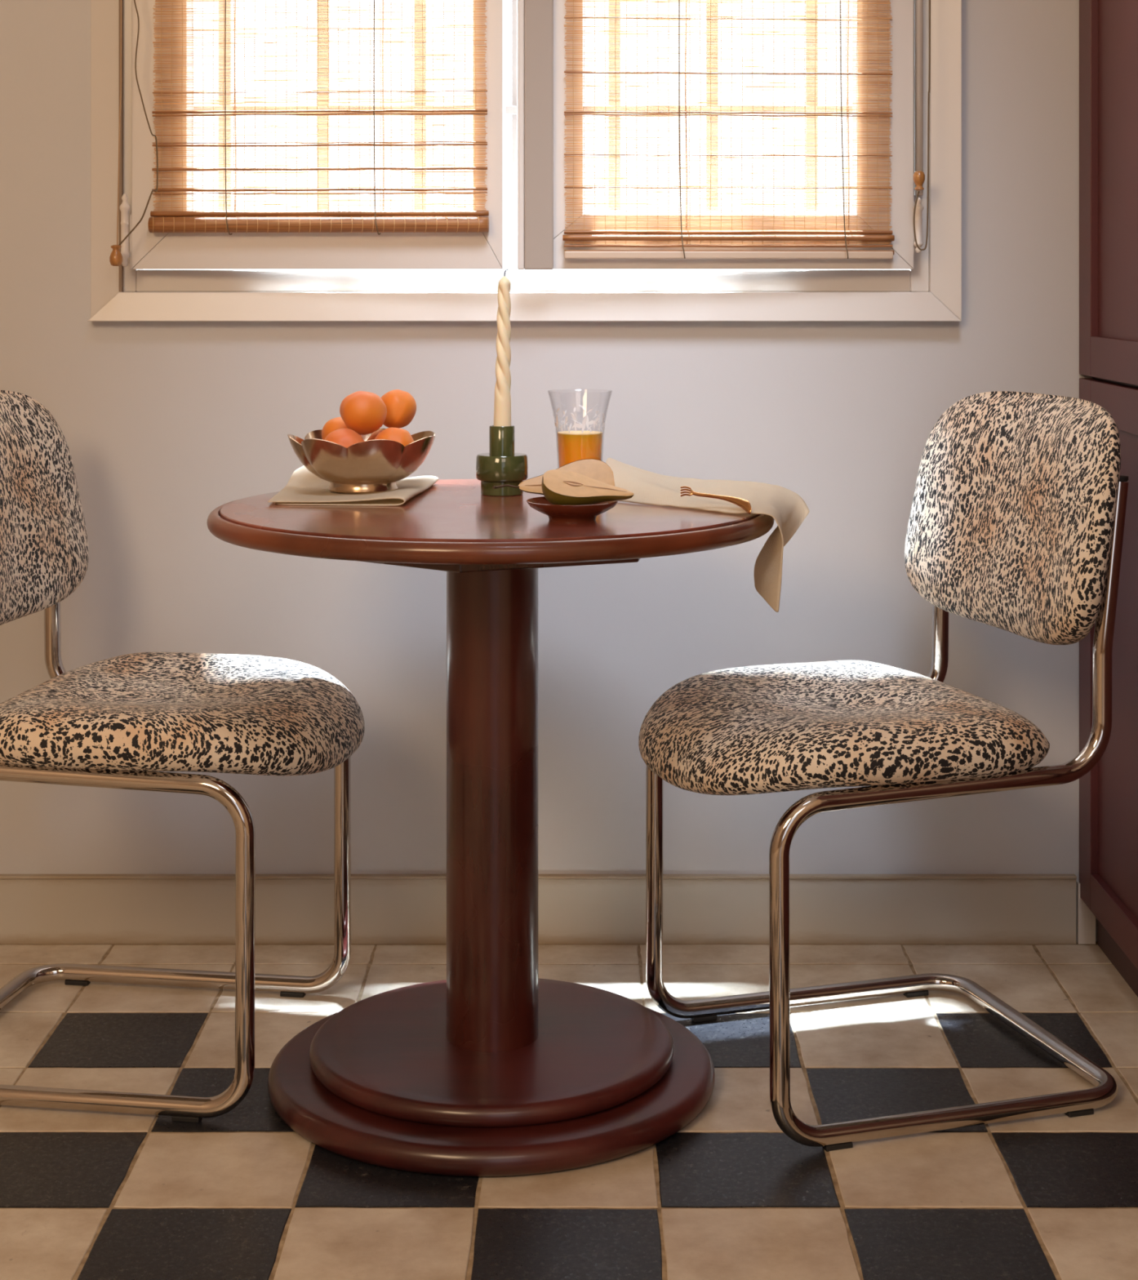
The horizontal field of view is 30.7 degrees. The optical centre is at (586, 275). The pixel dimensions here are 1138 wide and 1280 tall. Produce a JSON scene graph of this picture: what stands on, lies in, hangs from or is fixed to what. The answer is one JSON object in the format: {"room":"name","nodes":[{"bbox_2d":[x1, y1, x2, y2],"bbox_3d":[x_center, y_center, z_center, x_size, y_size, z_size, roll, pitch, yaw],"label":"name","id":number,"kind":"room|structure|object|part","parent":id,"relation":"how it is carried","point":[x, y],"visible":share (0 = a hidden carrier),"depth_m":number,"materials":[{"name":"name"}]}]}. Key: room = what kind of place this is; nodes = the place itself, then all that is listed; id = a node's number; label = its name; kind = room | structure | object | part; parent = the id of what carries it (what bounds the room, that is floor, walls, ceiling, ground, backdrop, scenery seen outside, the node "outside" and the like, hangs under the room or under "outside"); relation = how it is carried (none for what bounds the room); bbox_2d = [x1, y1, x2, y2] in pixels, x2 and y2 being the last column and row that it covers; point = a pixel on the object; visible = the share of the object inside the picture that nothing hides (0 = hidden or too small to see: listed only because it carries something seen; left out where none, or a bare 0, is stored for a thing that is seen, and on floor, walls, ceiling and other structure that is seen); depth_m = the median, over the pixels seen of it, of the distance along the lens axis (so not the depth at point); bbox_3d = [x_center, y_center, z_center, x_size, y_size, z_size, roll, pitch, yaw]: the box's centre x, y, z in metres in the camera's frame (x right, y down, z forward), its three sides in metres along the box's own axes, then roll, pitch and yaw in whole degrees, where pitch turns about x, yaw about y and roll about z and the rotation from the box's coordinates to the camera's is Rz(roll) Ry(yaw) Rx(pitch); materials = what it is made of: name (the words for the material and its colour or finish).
{"room":"dining room","nodes":[
{"label":"dining room","id":0,"kind":"room"},
{"bbox_2d":[0,0,1097,942],"bbox_3d":[-0.370,-0.482,3.215,3.460,3.000,0.100,0,0,0],"label":"wall","id":1,"kind":"structure","parent":0,"point":[164,425],"depth_m":3.17,"materials":[{"name":"paint"}]},
{"bbox_2d":[87,0,961,321],"bbox_3d":[-0.094,-0.844,3.202,1.326,1.826,0.247,0,0,0],"label":"window","id":2,"kind":"structure","parent":1,"relation":"in","point":[161,277],"depth_m":3.14,"materials":[{"name":"paint"}]},
{"bbox_2d":[218,1,231,90],"bbox_3d":[-0.569,-0.361,3.274,0.018,0.139,0.024,0,0,0],"label":"window grille","id":3,"kind":"object","parent":2,"relation":"attached to","point":[228,22],"depth_m":3.27,"materials":[{"name":"grey metal"}]},
{"bbox_2d":[109,0,488,266],"bbox_3d":[-0.427,-0.841,3.095,0.565,1.653,0.050,0,0,1],"label":"bamboo blind","id":4,"kind":"object","parent":2,"relation":"attached to","point":[357,220],"visible":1,"depth_m":3.10,"materials":[{"name":"brown wood"}]},
{"bbox_3d":[-0.700,-0.030,3.085,0.019,0.032,0.019,0,0,4],"label":"cord pull","id":5,"kind":"part","parent":4,"relation":"part of","materials":[{"name":"brown wood"}]},
{"bbox_3d":[-0.696,-0.814,3.087,0.003,1.537,0.010,0,0,43],"label":"pull cord","id":6,"kind":"part","parent":4,"relation":"part of","materials":[{"name":"brown fabric"}]},
{"bbox_3d":[-0.668,-0.256,3.087,0.059,0.425,0.009,0,0,-11],"label":"pull cord","id":7,"kind":"part","parent":4,"relation":"part of","materials":[{"name":"brown plastic"}]},
{"bbox_3d":[-0.533,-0.851,3.094,0.014,1.581,0.010,0,0,-41],"label":"lift cord","id":8,"kind":"part","parent":4,"relation":"part of","materials":[{"name":"beige fabric"}]},
{"bbox_3d":[-0.527,-0.862,3.110,0.004,1.560,0.002,0,0,4],"label":"cord","id":9,"kind":"part","parent":4,"relation":"part of","materials":[{"name":"brown fabric"}]},
{"bbox_3d":[-0.309,-0.851,3.080,0.014,1.581,0.010,0,0,-41],"label":"lift cord","id":10,"kind":"part","parent":4,"relation":"part of","materials":[{"name":"brown fabric"}]},
{"bbox_3d":[-0.304,-0.862,3.096,0.004,1.560,0.002,0,0,4],"label":"cord","id":11,"kind":"part","parent":4,"relation":"part of","materials":[{"name":"brown fabric"}]},
{"bbox_3d":[-0.404,-0.050,3.130,0.562,0.082,0.042,0,0,4],"label":"rail","id":12,"kind":"part","parent":2,"relation":"part of","materials":[{"name":"paint"}]},
{"bbox_2d":[316,116,328,186],"bbox_3d":[-0.415,-0.195,3.274,0.018,0.108,0.024,0,0,0],"label":"window grille","id":13,"kind":"object","parent":2,"relation":"attached to","point":[317,117],"depth_m":3.27,"materials":[{"name":"grey metal"}]},
{"bbox_2d":[193,0,472,165],"bbox_3d":[-0.399,-0.304,3.274,0.438,0.260,0.024,0,0,0],"label":"window grille","id":14,"kind":"object","parent":2,"relation":"attached to","point":[322,46],"depth_m":3.27,"materials":[{"name":"grey metal"}]},
{"bbox_2d":[505,0,516,210],"bbox_3d":[-0.118,-0.268,3.274,0.017,0.330,0.024,0,0,0],"label":"window grille","id":15,"kind":"object","parent":2,"relation":"attached to","point":[512,109],"depth_m":3.27,"materials":[{"name":"grey metal"}]},
{"bbox_2d":[608,2,620,70],"bbox_3d":[0.044,-0.377,3.274,0.018,0.105,0.024,0,0,0],"label":"window grille","id":16,"kind":"object","parent":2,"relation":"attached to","point":[609,68],"depth_m":3.27,"materials":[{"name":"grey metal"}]},
{"bbox_2d":[608,115,620,209],"bbox_3d":[0.044,-0.177,3.274,0.018,0.147,0.024,0,0,0],"label":"window grille","id":17,"kind":"object","parent":2,"relation":"attached to","point":[619,120],"depth_m":3.27,"materials":[{"name":"grey metal"}]},
{"bbox_2d":[582,0,852,209],"bbox_3d":[0.207,-0.269,3.274,0.423,0.329,0.024,0,0,0],"label":"window grille","id":18,"kind":"object","parent":2,"relation":"attached to","point":[707,29],"depth_m":3.27,"materials":[{"name":"grey metal"}]},
{"bbox_3d":[0.195,-0.050,3.130,0.596,0.082,0.042,0,0,-3],"label":"rail","id":19,"kind":"part","parent":2,"relation":"part of","materials":[{"name":"paint"}]},
{"bbox_2d":[562,0,930,258],"bbox_3d":[0.240,-0.846,3.100,0.550,1.642,0.049,0,0,0],"label":"bamboo blind","id":20,"kind":"object","parent":2,"relation":"attached to","point":[815,235],"visible":1,"depth_m":3.10,"materials":[{"name":"brown wood"}]},
{"bbox_3d":[0.145,-0.834,3.083,0.011,1.617,0.016,0,0,38],"label":"lift cord","id":21,"kind":"part","parent":20,"relation":"part of","materials":[{"name":"fabric"}]},
{"bbox_3d":[0.149,-0.844,3.100,0.004,1.595,0.002,0,0,-3],"label":"cord","id":22,"kind":"part","parent":20,"relation":"part of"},
{"bbox_3d":[0.385,-0.834,3.094,0.023,1.617,0.013,0,0,-30],"label":"lift cord","id":23,"kind":"part","parent":20,"relation":"part of","materials":[{"name":"fabric"}]},
{"bbox_3d":[0.394,-0.844,3.114,0.004,1.595,0.002,0,0,-3],"label":"cord","id":24,"kind":"part","parent":20,"relation":"part of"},
{"bbox_3d":[0.496,-0.141,3.085,0.018,0.029,0.018,0,0,-3],"label":"cord pull","id":25,"kind":"part","parent":20,"relation":"part of","materials":[{"name":"brown wood"}]},
{"bbox_3d":[0.501,-0.810,3.085,0.028,1.545,0.004,0,0,-3],"label":"pull cord","id":26,"kind":"part","parent":20,"relation":"part of","materials":[{"name":"white fabric"}]},
{"bbox_3d":[0.505,-0.852,3.145,0.013,1.460,0.013,0,0,0],"label":"bolt rod","id":27,"kind":"part","parent":2,"relation":"part of","materials":[{"name":"beige metal"}]},
{"bbox_2d":[0,874,1076,944],"bbox_3d":[-0.676,0.967,3.159,2.847,0.106,0.014,0,0,0],"label":"baseboard","id":28,"kind":"structure","parent":1,"relation":"attached to","point":[35,908],"depth_m":3.15,"materials":[{"name":"paint"}]},
{"bbox_2d":[1075,881,1095,944],"bbox_3d":[0.762,0.972,3.159,0.026,0.092,0.013,0,0,0],"label":"trim","id":29,"kind":"structure","parent":1,"relation":"attached to","point":[1085,918],"depth_m":3.15,"materials":[{"name":"paint"}]},
{"bbox_2d":[0,942,1137,1279],"bbox_3d":[-0.361,1.048,0.383,3.679,0.060,5.765,0,0,0],"label":"floor","id":30,"kind":"structure","parent":0,"point":[238,1193],"depth_m":2.39,"materials":[{"name":"tile"}]},
{"bbox_2d":[0,390,364,1123],"bbox_3d":[-0.580,0.588,2.732,0.564,0.860,0.491,0,0,9],"label":"chair","id":31,"kind":"object","parent":30,"relation":"on","point":[121,722],"visible":1,"depth_m":2.67,"materials":[{"name":"fabric"}]},
{"bbox_3d":[-0.802,0.312,2.766,0.113,0.310,0.492,0,0,9],"label":"backrest","id":32,"kind":"part","parent":31,"relation":"part of","materials":[{"name":"fabric"}]},
{"bbox_3d":[-0.601,0.632,2.735,0.478,0.762,0.460,0,0,9],"label":"tube frame","id":33,"kind":"part","parent":31,"relation":"part of","materials":[{"name":"silver metal"}]},
{"bbox_3d":[-0.531,0.582,2.724,0.466,0.099,0.480,0,0,9],"label":"seat","id":34,"kind":"part","parent":31,"relation":"part of","materials":[{"name":"fabric"}]},
{"bbox_2d":[206,479,774,1176],"bbox_3d":[-0.118,0.653,2.605,0.707,0.729,0.707,0,0,0],"label":"pedestal table","id":35,"kind":"object","parent":30,"relation":"on","point":[493,1067],"visible":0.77,"depth_m":2.53,"materials":[{"name":"brown wood"}]},
{"bbox_2d":[267,465,438,506],"bbox_3d":[-0.304,0.273,2.728,0.201,0.032,0.274,0,0,0],"label":"linen napkin","id":36,"kind":"object","parent":35,"relation":"on","point":[304,487],"visible":0.81,"depth_m":2.67,"materials":[{"name":"beige fabric"}]},
{"bbox_2d":[287,428,435,493],"bbox_3d":[-0.294,0.244,2.716,0.194,0.074,0.195,0,0,0],"label":"bowl","id":37,"kind":"object","parent":36,"relation":"on","point":[370,466],"visible":0.96,"depth_m":2.65,"materials":[{"name":"gold metal"}]},
{"bbox_2d":[321,417,361,439],"bbox_3d":[-0.325,0.214,2.755,0.053,0.052,0.051,0,0,4],"label":"apricot","id":38,"kind":"object","parent":37,"relation":"in","point":[337,423],"visible":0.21,"depth_m":2.74,"materials":[{"name":"orange food"}]},
{"bbox_2d":[324,428,364,448],"bbox_3d":[-0.312,0.225,2.670,0.054,0.055,0.054,0,0,27],"label":"apricot","id":39,"kind":"object","parent":37,"relation":"in","point":[345,437],"visible":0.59,"depth_m":2.65,"materials":[{"name":"orange food"}]},
{"bbox_2d":[339,391,386,435],"bbox_3d":[-0.291,0.179,2.700,0.060,0.057,0.062,0,0,22],"label":"apricot","id":40,"kind":"object","parent":39,"relation":"on","point":[363,412],"visible":0.95,"depth_m":2.68,"materials":[{"name":"orange food"}]},
{"bbox_2d":[366,429,383,440],"bbox_3d":[-0.269,0.230,2.757,0.050,0.051,0.052,0,0,22],"label":"apricot","id":41,"kind":"object","parent":37,"relation":"in","point":[372,437],"visible":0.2,"depth_m":2.75,"materials":[{"name":"orange food"}]},
{"bbox_2d":[381,389,416,428],"bbox_3d":[-0.252,0.177,2.748,0.051,0.052,0.053,0,0,-45],"label":"apricot","id":42,"kind":"object","parent":41,"relation":"on","point":[401,406],"visible":0.85,"depth_m":2.73,"materials":[{"name":"orange food"}]},
{"bbox_2d":[374,427,413,446],"bbox_3d":[-0.249,0.222,2.688,0.054,0.050,0.054,0,0,25],"label":"apricot","id":43,"kind":"object","parent":37,"relation":"in","point":[402,436],"visible":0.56,"depth_m":2.67,"materials":[{"name":"orange food"}]},
{"bbox_3d":[-0.118,0.302,2.605,0.674,0.027,0.674,0,0,0],"label":"panel","id":44,"kind":"part","parent":35,"relation":"part of","materials":[{"name":"brown wood"}]},
{"bbox_2d":[475,425,528,496],"bbox_3d":[-0.111,0.244,2.735,0.069,0.090,0.069,0,0,0],"label":"candle holder","id":45,"kind":"object","parent":35,"relation":"on","point":[501,465],"visible":1,"depth_m":2.71,"materials":[{"name":"green ceramic"}]},
{"bbox_2d":[488,425,515,455],"bbox_3d":[-0.111,0.217,2.735,0.034,0.038,0.034,0,0,0],"label":"socket","id":46,"kind":"object","parent":45,"relation":"attached to","point":[501,438],"depth_m":2.72,"materials":[{"name":"green ceramic"}]},
{"bbox_2d":[493,269,511,426],"bbox_3d":[-0.111,0.114,2.735,0.024,0.244,0.024,0,0,17],"label":"taper candle","id":47,"kind":"object","parent":45,"relation":"on","point":[502,403],"visible":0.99,"depth_m":2.73,"materials":[{"name":"beige wax"}]},
{"bbox_2d":[526,496,618,522],"bbox_3d":[-0.016,0.277,2.452,0.109,0.023,0.109,0,0,0],"label":"saucer","id":48,"kind":"object","parent":35,"relation":"on","point":[566,513],"visible":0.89,"depth_m":2.42,"materials":[{"name":"brown ceramic"}]},
{"bbox_2d":[492,458,614,494],"bbox_3d":[-0.041,0.249,2.498,0.149,0.054,0.042,0,0,-9],"label":"pear half","id":49,"kind":"object","parent":48,"relation":"on","point":[597,469],"visible":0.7,"depth_m":2.50,"materials":[{"name":"brown food"}]},
{"bbox_3d":[-0.096,0.253,2.480,0.038,0.005,0.006,0,0,-30],"label":"stem","id":50,"kind":"part","parent":49,"relation":"part of","materials":[{"name":"brown"}]},
{"bbox_2d":[541,469,633,505],"bbox_3d":[0.002,0.252,2.436,0.109,0.043,0.057,0,0,-7],"label":"pear half","id":51,"kind":"object","parent":48,"relation":"on","point":[559,486],"visible":0.95,"depth_m":2.43,"materials":[{"name":"brown food"}]},
{"bbox_2d":[551,404,608,467],"bbox_3d":[-0.009,0.222,2.800,0.087,0.133,0.087,0,0,0],"label":"juice glass","id":52,"kind":"object","parent":35,"relation":"on","point":[573,446],"visible":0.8,"depth_m":2.78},
{"bbox_2d":[605,457,809,612],"bbox_3d":[0.137,0.325,2.651,0.274,0.160,0.300,0,0,14],"label":"linen napkin","id":53,"kind":"object","parent":35,"relation":"on","point":[788,508],"visible":0.94,"depth_m":2.63,"materials":[{"name":"beige fabric"}]},
{"bbox_2d":[680,485,751,514],"bbox_3d":[0.159,0.272,2.516,0.111,0.026,0.011,0,0,42],"label":"fork","id":54,"kind":"object","parent":53,"relation":"on","point":[744,504],"visible":1,"depth_m":2.51,"materials":[{"name":"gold metal"}]},
{"bbox_2d":[638,391,1128,1151],"bbox_3d":[0.354,0.588,2.666,0.564,0.860,0.491,0,0,-18],"label":"chair","id":55,"kind":"object","parent":30,"relation":"on","point":[1016,522],"visible":1,"depth_m":2.57,"materials":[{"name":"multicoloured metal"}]},
{"bbox_3d":[0.307,0.582,2.651,0.466,0.099,0.480,0,0,-18],"label":"seat","id":56,"kind":"part","parent":55,"relation":"part of","materials":[{"name":"fabric"}]},
{"bbox_3d":[0.569,0.312,2.734,0.113,0.310,0.492,0,0,-18],"label":"backrest","id":57,"kind":"part","parent":55,"relation":"part of","materials":[{"name":"fabric"}]},
{"bbox_2d":[1079,0,1137,996],"bbox_3d":[1.056,-0.332,2.457,0.607,2.700,1.414,0,0,0],"label":"tall cabinet","id":58,"kind":"object","parent":30,"relation":"on","point":[1108,28],"visible":0.91,"depth_m":2.98,"materials":[{"name":"red wood"}]},
{"bbox_3d":[0.762,-0.756,2.933,0.021,1.812,0.455,0,0,0],"label":"door frame","id":59,"kind":"part","parent":58,"relation":"part of","materials":[{"name":"red paint"}]},
{"bbox_3d":[0.762,0.552,2.933,0.021,0.791,0.455,0,0,0],"label":"door frame","id":60,"kind":"part","parent":58,"relation":"part of","materials":[{"name":"red paint"}]},
{"bbox_3d":[0.767,-0.751,2.933,0.008,1.682,0.311,0,0,0],"label":"panel","id":61,"kind":"part","parent":58,"relation":"part of","materials":[{"name":"red paint"}]},
{"bbox_3d":[0.767,0.555,2.933,0.008,0.674,0.311,0,0,0],"label":"panel","id":62,"kind":"part","parent":58,"relation":"part of","materials":[{"name":"red paint"}]}
]}

